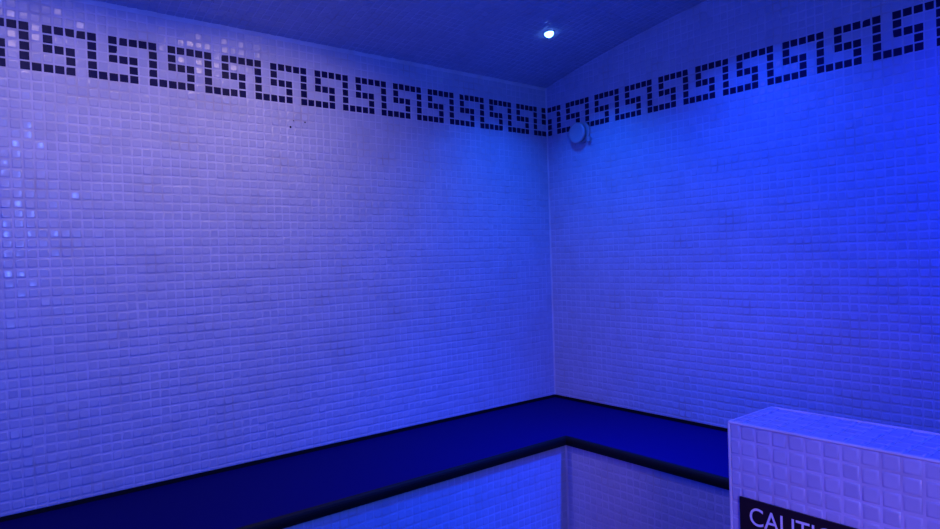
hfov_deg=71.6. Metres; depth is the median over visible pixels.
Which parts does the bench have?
edge trim, seat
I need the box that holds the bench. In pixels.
[0,394,729,528]
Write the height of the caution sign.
0.261 m
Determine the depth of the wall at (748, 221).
2.42 m
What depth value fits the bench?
2.28 m
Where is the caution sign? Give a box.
[739,496,856,528]
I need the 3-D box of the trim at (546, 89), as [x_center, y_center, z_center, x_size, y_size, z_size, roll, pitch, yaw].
[0.402,-0.114,3.253,0.007,1.530,0.001,-2,1,21]
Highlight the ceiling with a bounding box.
[96,0,705,87]
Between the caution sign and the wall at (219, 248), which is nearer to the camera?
the caution sign
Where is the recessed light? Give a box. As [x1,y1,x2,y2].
[543,30,554,37]
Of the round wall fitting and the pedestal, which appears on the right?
the pedestal
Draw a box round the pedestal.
[727,406,939,528]
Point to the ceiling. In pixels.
(501, 39)
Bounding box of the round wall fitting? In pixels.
[569,122,591,143]
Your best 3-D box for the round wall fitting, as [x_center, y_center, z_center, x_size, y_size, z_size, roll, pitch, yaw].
[0.515,-0.620,3.059,0.036,0.104,0.113,-2,1,-39]
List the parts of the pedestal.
edge trim, edge trim, edge trim, edge trim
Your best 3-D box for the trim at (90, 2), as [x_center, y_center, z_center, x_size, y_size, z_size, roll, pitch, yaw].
[-0.889,-0.824,2.235,3.248,0.020,0.007,-2,1,-39]
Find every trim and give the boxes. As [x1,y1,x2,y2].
[69,0,546,90]
[545,89,555,393]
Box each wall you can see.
[0,0,553,516]
[547,0,939,432]
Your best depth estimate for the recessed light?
2.67 m

